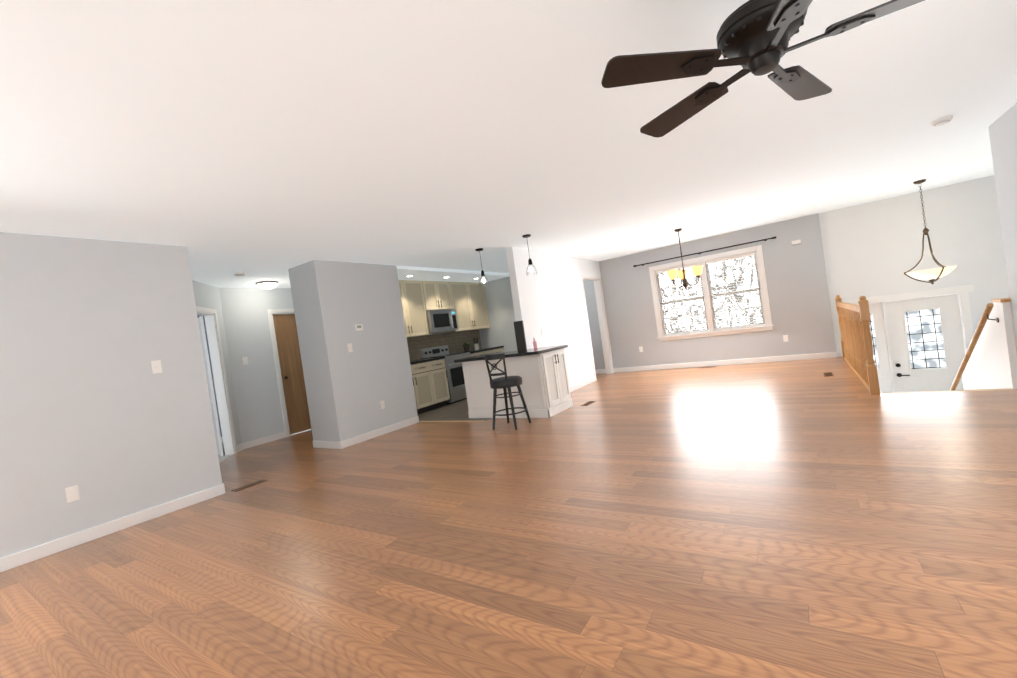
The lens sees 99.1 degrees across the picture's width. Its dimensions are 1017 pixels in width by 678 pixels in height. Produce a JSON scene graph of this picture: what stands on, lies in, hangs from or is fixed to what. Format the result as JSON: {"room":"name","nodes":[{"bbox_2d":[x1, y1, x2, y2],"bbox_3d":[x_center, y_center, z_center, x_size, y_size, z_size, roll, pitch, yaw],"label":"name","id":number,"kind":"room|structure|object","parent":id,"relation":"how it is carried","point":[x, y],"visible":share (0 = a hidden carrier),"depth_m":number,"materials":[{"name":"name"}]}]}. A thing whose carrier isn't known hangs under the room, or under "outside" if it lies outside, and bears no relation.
{"room":"living room","nodes":[
{"label":"living room","id":0,"kind":"room"},
{"bbox_2d":[0,232,221,557],"bbox_3d":[-4.138,0.496,2.547,0.120,2.440,4.130,-7,1,34],"label":"wall","id":1,"kind":"structure","parent":0,"point":[103,417],"depth_m":3.57,"materials":[{"name":"grey paint"}]},
{"bbox_2d":[65,485,79,502],"bbox_3d":[-3.407,1.210,3.386,0.008,0.116,0.072,-7,1,34],"label":"outlet","id":2,"kind":"object","parent":1,"relation":"attached to","point":[72,493],"depth_m":3.38,"materials":[{"name":"white plastic"}]},
{"bbox_2d":[0,483,224,572],"bbox_3d":[-3.920,1.649,2.552,0.045,0.095,4.115,-7,1,34],"label":"baseboard","id":3,"kind":"structure","parent":1,"relation":"attached to","point":[46,549],"depth_m":3.50,"materials":[{"name":"white wood"}]},
{"bbox_2d":[151,360,161,373],"bbox_3d":[-3.176,0.251,3.914,0.014,0.116,0.072,-7,1,34],"label":"light switch","id":4,"kind":"object","parent":1,"relation":"attached to","point":[156,365],"depth_m":3.91,"materials":[{"name":"white plastic"}]},
{"bbox_2d":[192,280,241,451],"bbox_3d":[-4.044,0.440,5.679,0.120,2.440,1.920,-8,1,-11],"label":"wall","id":5,"kind":"structure","parent":0,"point":[206,296],"depth_m":6.32,"materials":[{"name":"grey paint"}]},
{"bbox_2d":[198,316,223,455],"bbox_3d":[-4.434,0.697,6.409,0.719,2.000,0.236,-7,1,34],"label":"door leaf","id":6,"kind":"structure","parent":5,"relation":"in","point":[210,385],"depth_m":6.14,"materials":[{"name":"white wood"}]},
{"bbox_2d":[196,306,237,455],"bbox_3d":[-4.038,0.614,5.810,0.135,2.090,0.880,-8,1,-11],"label":"door frame","id":7,"kind":"structure","parent":5,"relation":"attached to","point":[222,394],"depth_m":6.17,"materials":[{"name":"white wood"}]},
{"bbox_2d":[237,443,243,451],"bbox_3d":[-3.968,1.603,6.458,0.284,0.095,0.284,-7,1,34],"label":"baseboard","id":8,"kind":"structure","parent":5,"relation":"attached to","point":[240,448],"depth_m":6.29,"materials":[{"name":"white wood"}]},
{"bbox_2d":[218,442,233,462],"bbox_3d":[-5.458,1.998,5.411,5.550,0.254,4.000,-7,1,34],"label":"floor","id":9,"kind":"structure","parent":0,"point":[222,458],"depth_m":6.10,"materials":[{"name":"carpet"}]},
{"bbox_2d":[219,288,293,442],"bbox_3d":[-3.755,0.379,7.162,0.120,2.440,1.740,-7,1,34],"label":"wall","id":10,"kind":"structure","parent":0,"point":[254,379],"depth_m":6.75,"materials":[{"name":"grey paint"}]},
{"bbox_2d":[242,357,247,364],"bbox_3d":[-4.029,0.334,6.640,0.014,0.116,0.072,-7,1,34],"label":"light switch","id":11,"kind":"object","parent":10,"relation":"attached to","point":[245,359],"depth_m":6.63,"materials":[{"name":"white plastic"}]},
{"bbox_2d":[243,432,285,448],"bbox_3d":[-3.812,1.577,6.719,0.015,0.095,0.730,-7,1,34],"label":"baseboard","id":12,"kind":"structure","parent":10,"relation":"attached to","point":[281,435],"depth_m":6.73,"materials":[{"name":"white wood"}]},
{"bbox_2d":[267,309,294,436],"bbox_3d":[-3.550,0.524,7.427,0.135,2.090,0.920,-7,1,34],"label":"door frame","id":13,"kind":"structure","parent":10,"relation":"attached to","point":[271,312],"depth_m":7.04,"materials":[{"name":"white wood"}]},
{"bbox_2d":[273,314,310,434],"bbox_3d":[-3.536,0.559,7.421,0.098,1.995,0.750,-7,1,34],"label":"door","id":14,"kind":"structure","parent":10,"relation":"in","point":[291,367],"depth_m":7.28,"materials":[{"name":"brown wood"}]},
{"bbox_2d":[398,280,433,339],"bbox_3d":[-2.019,-0.527,7.808,0.329,1.034,1.291,-7,1,34],"label":"upper cabinet","id":15,"kind":"object","parent":0,"relation":"attached to","point":[412,292],"depth_m":7.98,"materials":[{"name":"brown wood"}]},
{"bbox_2d":[426,304,453,331],"bbox_3d":[-1.455,-0.371,8.518,0.443,0.499,0.594,-7,1,34],"label":"upper cabinet","id":16,"kind":"object","parent":0,"relation":"attached to","point":[441,316],"depth_m":8.43,"materials":[{"name":"grey"}]},
{"bbox_2d":[414,309,458,335],"bbox_3d":[-1.408,-0.343,8.585,0.443,0.430,0.752,-7,1,34],"label":"microwave","id":17,"kind":"object","parent":16,"relation":"in","point":[437,320],"depth_m":8.43,"materials":[{"name":"silver metal"}]},
{"bbox_2d":[426,281,453,303],"bbox_3d":[-1.525,-0.841,8.609,0.329,0.570,0.756,-7,1,34],"label":"upper cabinet","id":18,"kind":"object","parent":0,"relation":"attached to","point":[438,292],"depth_m":8.54,"materials":[{"name":"brown wood"}]},
{"bbox_2d":[396,266,508,282],"bbox_3d":[-1.282,-1.190,8.347,1.100,0.050,3.290,-7,1,34],"label":"ceiling soffit","id":19,"kind":"structure","parent":0,"point":[426,274],"depth_m":8.00,"materials":[{"name":"paint"}]},
{"bbox_2d":[418,399,490,420],"bbox_3d":[-0.307,1.241,7.989,2.580,0.255,3.250,-7,1,34],"label":"floor","id":20,"kind":"structure","parent":0,"point":[457,411],"depth_m":7.11,"materials":[{"name":"grey tile"}]},
{"bbox_2d":[410,360,449,413],"bbox_3d":[-1.718,0.879,7.721,0.618,0.869,1.228,-7,1,34],"label":"base cabinet","id":21,"kind":"object","parent":20,"relation":"on","point":[429,379],"depth_m":7.67,"materials":[{"name":"brown wood"}]},
{"bbox_2d":[410,346,503,363],"bbox_3d":[-1.246,0.338,8.519,0.634,0.048,3.228,-7,1,34],"label":"countertop","id":22,"kind":"structure","parent":21,"relation":"on","point":[423,361],"depth_m":8.36,"materials":[{"name":"black stone"}]},
{"bbox_2d":[462,342,470,351],"bbox_3d":[-0.885,0.165,9.249,0.153,0.192,0.162,-7,1,34],"label":"plant","id":23,"kind":"object","parent":22,"relation":"on","point":[466,345],"depth_m":9.21,"materials":[{"name":"green plant"}]},
{"bbox_2d":[419,345,475,405],"bbox_3d":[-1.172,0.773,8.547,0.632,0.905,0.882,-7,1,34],"label":"stove","id":24,"kind":"object","parent":20,"relation":"on","point":[455,383],"depth_m":8.23,"materials":[{"name":"silver metal"}]},
{"bbox_2d":[474,348,503,355],"bbox_3d":[-0.638,0.705,9.371,0.618,0.869,1.203,-7,1,34],"label":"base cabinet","id":25,"kind":"object","parent":20,"relation":"on","point":[492,350],"depth_m":9.31,"materials":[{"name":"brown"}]},
{"bbox_2d":[454,304,461,331],"bbox_3d":[-1.259,-0.402,8.818,0.443,0.499,0.190,-7,1,34],"label":"upper cabinet","id":26,"kind":"object","parent":0,"relation":"attached to","point":[456,313],"depth_m":8.92,"materials":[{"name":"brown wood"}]},
{"bbox_2d":[479,277,516,351],"bbox_3d":[0.426,-0.237,9.375,2.580,2.440,0.120,-7,1,34],"label":"wall","id":27,"kind":"structure","parent":0,"point":[500,331],"depth_m":9.67,"materials":[{"name":"grey paint"}]},
{"bbox_2d":[442,282,489,335],"bbox_3d":[-0.974,-0.695,9.406,0.329,1.034,1.266,-7,1,34],"label":"upper cabinet","id":28,"kind":"object","parent":27,"relation":"attached to","point":[470,298],"depth_m":9.35,"materials":[{"name":"brown wood"}]},
{"bbox_2d":[0,357,1016,677],"bbox_3d":[-0.153,1.271,4.394,8.940,0.250,11.420,-7,1,34],"label":"floor","id":29,"kind":"structure","parent":0,"point":[794,519],"depth_m":2.32,"materials":[{"name":"brown wood"}]},
{"bbox_2d":[231,480,266,491],"bbox_3d":[-2.632,1.487,4.407,0.110,0.008,0.300,-7,1,34],"label":"floor vent","id":30,"kind":"object","parent":29,"relation":"in","point":[248,485],"visible":0.98,"depth_m":4.39,"materials":[{"name":"brown metal"}]},
{"bbox_2d":[312,441,339,448],"bbox_3d":[-2.404,1.394,5.717,0.590,0.095,0.018,-7,1,34],"label":"baseboard","id":31,"kind":"structure","parent":29,"relation":"on","point":[316,444],"depth_m":5.69,"materials":[{"name":"white wood"}]},
{"bbox_2d":[288,260,417,443],"bbox_3d":[-2.183,0.171,6.279,0.600,2.440,1.380,-7,1,34],"label":"wall block","id":32,"kind":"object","parent":29,"relation":"on","point":[334,303],"visible":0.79,"depth_m":5.86,"materials":[{"name":"grey paint"}]},
{"bbox_2d":[347,343,352,351],"bbox_3d":[-2.127,0.119,5.817,0.014,0.116,0.072,-7,1,34],"label":"light switch","id":33,"kind":"object","parent":32,"relation":"attached to","point":[349,346],"depth_m":5.82,"materials":[{"name":"white plastic"}]},
{"bbox_2d":[354,324,362,330],"bbox_3d":[-2.059,-0.158,5.959,0.028,0.085,0.120,-7,1,34],"label":"thermostat","id":34,"kind":"object","parent":32,"relation":"attached to","point":[358,327],"visible":0.98,"depth_m":5.94,"materials":[{"name":"white plastic"}]},
{"bbox_2d":[380,400,384,408],"bbox_3d":[-1.792,0.936,6.163,0.008,0.116,0.072,-7,1,34],"label":"outlet","id":35,"kind":"object","parent":32,"relation":"attached to","point":[382,405],"depth_m":6.16,"materials":[{"name":"white plastic"}]},
{"bbox_2d":[340,416,418,448],"bbox_3d":[-1.767,1.299,6.125,0.018,0.095,1.410,-7,1,34],"label":"baseboard","id":36,"kind":"structure","parent":29,"relation":"on","point":[348,442],"depth_m":6.03,"materials":[{"name":"white wood"}]},
{"bbox_2d":[419,420,484,421],"bbox_3d":[-0.857,1.211,6.384,1.250,0.009,0.040,-7,1,34],"label":"trim","id":37,"kind":"structure","parent":29,"relation":"on","point":[456,421],"depth_m":6.25,"materials":[{"name":"brown wood"}]},
{"bbox_2d":[484,353,531,429],"bbox_3d":[-0.022,0.638,5.456,0.429,0.943,0.444,-7,1,34],"label":"bar stool","id":38,"kind":"object","parent":29,"relation":"on","point":[507,382],"visible":1,"depth_m":5.31,"materials":[{"name":"leather"}]},
{"bbox_2d":[462,348,572,417],"bbox_3d":[0.132,0.649,6.323,1.394,0.849,0.724,-7,1,34],"label":"kitchen island","id":39,"kind":"object","parent":29,"relation":"on","point":[542,372],"depth_m":5.95,"materials":[{"name":"white wood"}]},
{"bbox_2d":[454,344,567,363],"bbox_3d":[0.031,0.214,6.298,1.430,0.040,0.880,-7,1,34],"label":"island countertop","id":40,"kind":"structure","parent":39,"relation":"on","point":[534,351],"depth_m":6.02,"materials":[{"name":"black stone"}]},
{"bbox_2d":[532,336,537,348],"bbox_3d":[0.393,0.054,6.499,0.058,0.170,0.061,-7,1,34],"label":"soap bottle","id":41,"kind":"object","parent":40,"relation":"on","point":[534,342],"depth_m":6.48,"materials":[{"name":"pink plastic"}]},
{"bbox_2d":[581,401,595,405],"bbox_3d":[1.155,0.931,6.273,0.110,0.008,0.300,-7,1,34],"label":"floor vent","id":42,"kind":"object","parent":29,"relation":"in","point":[588,403],"visible":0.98,"depth_m":6.25,"materials":[{"name":"brown metal"}]},
{"bbox_2d":[823,372,833,375],"bbox_3d":[4.387,0.483,5.946,0.110,0.008,0.300,-7,1,34],"label":"floor vent","id":43,"kind":"object","parent":29,"relation":"in","point":[828,374],"visible":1,"depth_m":5.94,"materials":[{"name":"brown metal"}]},
{"bbox_2d":[835,295,879,394],"bbox_3d":[4.592,-0.067,5.785,0.092,1.045,3.042,-7,1,34],"label":"stair railing","id":44,"kind":"object","parent":29,"relation":"on","point":[856,339],"visible":1,"depth_m":5.15,"materials":[{"name":"brown wood"}]},
{"bbox_2d":[0,0,1016,287],"bbox_3d":[-1.473,-1.224,4.971,13.520,0.160,11.620,-7,1,34],"label":"ceiling","id":45,"kind":"structure","parent":0,"point":[254,140],"depth_m":2.65,"materials":[{"name":"paint"}]},
{"bbox_2d":[233,272,244,275],"bbox_3d":[-3.514,-0.848,5.663,0.136,0.037,0.136,-7,1,34],"label":"smoke detector","id":46,"kind":"object","parent":45,"relation":"attached to","point":[239,273],"visible":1,"depth_m":5.62,"materials":[{"name":"white plastic"}]},
{"bbox_2d":[256,281,277,288],"bbox_3d":[-3.671,-0.807,6.598,0.304,0.098,0.304,-7,1,34],"label":"light","id":47,"kind":"object","parent":45,"relation":"attached to","point":[267,284],"visible":1,"depth_m":6.51,"materials":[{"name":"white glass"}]},
{"bbox_2d":[475,248,488,285],"bbox_3d":[-0.387,-1.043,6.307,0.144,0.535,0.144,-7,1,34],"label":"pendant light","id":48,"kind":"object","parent":45,"relation":"hanging from","point":[483,281],"visible":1,"depth_m":6.27,"materials":[{"name":"glass"}]},
{"bbox_2d":[522,234,536,275],"bbox_3d":[0.280,-1.130,5.837,0.144,0.535,0.144,-7,1,34],"label":"pendant light","id":49,"kind":"object","parent":45,"relation":"hanging from","point":[531,270],"visible":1,"depth_m":5.80,"materials":[{"name":"glass"}]},
{"bbox_2d":[667,228,702,288],"bbox_3d":[2.825,-1.280,6.952,0.514,0.975,0.529,-7,1,34],"label":"dining chandelier","id":50,"kind":"object","parent":45,"relation":"hanging from","point":[697,272],"visible":1,"depth_m":6.89,"materials":[{"name":"yellow glass"}]},
{"bbox_2d":[601,0,924,136],"bbox_3d":[1.002,-1.242,1.662,1.200,0.400,1.232,-7,1,34],"label":"ceiling fan","id":51,"kind":"object","parent":45,"relation":"hanging from","point":[753,36],"visible":1,"depth_m":1.65,"materials":[{"name":"black wood"}]},
{"bbox_2d":[904,179,956,284],"bbox_3d":[5.649,-1.435,5.870,0.515,1.420,0.515,-7,1,34],"label":"pendant light","id":52,"kind":"object","parent":45,"relation":"hanging from","point":[931,275],"visible":1,"depth_m":5.83,"materials":[{"name":"white glass"}]},
{"bbox_2d":[930,115,952,125],"bbox_3d":[3.623,-1.819,3.625,0.136,0.037,0.136,-7,1,34],"label":"smoke detector","id":53,"kind":"object","parent":45,"relation":"attached to","point":[941,120],"visible":1,"depth_m":3.59,"materials":[{"name":"white plastic"}]},
{"bbox_2d":[506,247,612,386],"bbox_3d":[1.127,-0.316,7.996,0.120,2.440,3.500,-7,1,34],"label":"wall","id":54,"kind":"structure","parent":0,"point":[548,297],"depth_m":7.50,"materials":[{"name":"paint"}]},
{"bbox_2d":[570,376,595,391],"bbox_3d":[1.040,0.887,7.510,0.018,0.095,2.415,-7,1,34],"label":"baseboard","id":55,"kind":"structure","parent":54,"relation":"attached to","point":[590,380],"depth_m":7.98,"materials":[{"name":"white wood"}]},
{"bbox_2d":[581,275,612,380],"bbox_3d":[1.786,-0.255,8.957,0.135,2.110,1.010,-7,1,34],"label":"door frame","id":56,"kind":"structure","parent":54,"relation":"attached to","point":[596,280],"depth_m":9.30,"materials":[{"name":"white wood"}]},
{"bbox_2d":[583,213,835,369],"bbox_3d":[2.611,-0.540,9.173,6.720,2.440,0.120,-7,1,34],"label":"wall","id":57,"kind":"structure","parent":0,"point":[798,296],"depth_m":8.04,"materials":[{"name":"grey paint"}]},
{"bbox_2d":[595,369,605,373],"bbox_3d":[1.124,0.838,10.209,2.580,0.095,0.015,-7,1,34],"label":"baseboard","id":58,"kind":"structure","parent":57,"relation":"attached to","point":[599,371],"depth_m":9.59,"materials":[{"name":"white wood"}]},
{"bbox_2d":[633,236,776,266],"bbox_3d":[3.631,-1.635,8.254,2.530,0.044,0.107,-7,1,34],"label":"curtain rod","id":59,"kind":"object","parent":57,"relation":"attached to","point":[775,237],"visible":1,"depth_m":8.13,"materials":[{"name":"black metal"}]},
{"bbox_2d":[649,245,773,340],"bbox_3d":[3.816,-0.818,8.325,2.040,1.530,0.170,-7,1,34],"label":"dining room window","id":60,"kind":"structure","parent":57,"relation":"in","point":[758,256],"depth_m":8.28,"materials":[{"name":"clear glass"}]},
{"bbox_2d":[655,252,764,335],"bbox_3d":[3.819,-0.819,8.329,1.780,1.316,0.050,-7,1,34],"label":"window blinds","id":61,"kind":"object","parent":60,"relation":"attached to","point":[715,261],"visible":0.83,"depth_m":8.23,"materials":[{"name":"white plastic"}]},
{"bbox_2d":[613,352,836,371],"bbox_3d":[3.900,0.475,8.352,3.900,0.095,0.020,-7,1,34],"label":"baseboard","id":62,"kind":"structure","parent":57,"relation":"attached to","point":[830,354],"depth_m":8.12,"materials":[{"name":"white wood"}]},
{"bbox_2d":[783,335,787,341],"bbox_3d":[4.896,-0.011,7.656,0.072,0.116,0.008,-7,1,34],"label":"outlet","id":63,"kind":"object","parent":57,"relation":"attached to","point":[785,337],"depth_m":7.66,"materials":[{"name":"white plastic"}]},
{"bbox_2d":[792,239,800,244],"bbox_3d":[4.941,-1.663,7.441,0.130,0.065,0.028,-7,1,34],"label":"fire alarm","id":64,"kind":"object","parent":57,"relation":"attached to","point":[796,242],"visible":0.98,"depth_m":7.43,"materials":[{"name":"white plastic"}]},
{"bbox_2d":[819,175,1008,356],"bbox_3d":[6.500,-0.435,6.699,2.420,3.660,0.120,-7,1,34],"label":"wall","id":65,"kind":"structure","parent":0,"point":[872,249],"depth_m":6.66,"materials":[{"name":"paint"}]},
{"bbox_2d":[842,285,973,391],"bbox_3d":[6.346,0.347,6.867,1.590,2.150,0.145,-7,1,34],"label":"door frame","id":66,"kind":"structure","parent":65,"relation":"attached to","point":[882,356],"depth_m":6.94,"materials":[{"name":"white wood"}]},
{"bbox_2d":[885,294,964,391],"bbox_3d":[6.516,0.373,6.727,0.840,2.035,0.106,-7,1,34],"label":"door leaf","id":67,"kind":"structure","parent":65,"relation":"in","point":[926,340],"depth_m":6.74,"materials":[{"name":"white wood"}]},
{"bbox_2d":[962,302,1016,389],"bbox_3d":[5.193,0.597,4.651,0.100,2.035,1.500,-7,1,34],"label":"wall","id":68,"kind":"structure","parent":0,"point":[992,363],"depth_m":4.30,"materials":[{"name":"white paint"}]},
{"bbox_2d":[950,303,998,389],"bbox_3d":[5.127,0.183,4.801,0.090,1.210,1.676,-7,1,34],"label":"stair handrail","id":69,"kind":"object","parent":68,"relation":"attached to","point":[980,327],"visible":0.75,"depth_m":4.59,"materials":[{"name":"brown wood"}]},
{"bbox_2d":[991,297,1010,302],"bbox_3d":[4.693,-0.368,4.091,0.130,0.030,0.230,-7,1,34],"label":"trim","id":70,"kind":"structure","parent":68,"relation":"on","point":[1002,300],"depth_m":4.05,"materials":[{"name":"brown wood"}]},
{"bbox_2d":[988,103,1016,353],"bbox_3d":[2.381,-0.390,0.527,0.120,2.440,8.270,-7,1,34],"label":"wall","id":71,"kind":"structure","parent":0,"point":[1003,134],"depth_m":3.83,"materials":[{"name":"grey paint"}]},
{"bbox_3d":[5.872,1.621,5.334,2.155,0.200,3.200,-7,1,34],"label":"floor","id":72,"kind":"structure","parent":0,"visible":0},
{"bbox_2d":[881,389,1013,393],"bbox_3d":[4.800,1.059,4.927,0.955,1.221,1.550,-7,1,34],"label":"stairs","id":73,"kind":"structure","parent":72,"relation":"on","point":[945,391],"depth_m":4.28,"materials":[{"name":"brown wood"}]},
{"label":"outside","id":74,"kind":"structure","parent":0,"visible":0},
{"bbox_2d":[659,255,762,332],"bbox_3d":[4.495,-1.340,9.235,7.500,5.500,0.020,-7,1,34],"label":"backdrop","id":75,"kind":"structure","parent":74,"point":[713,297],"depth_m":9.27,"materials":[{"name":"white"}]}
]}

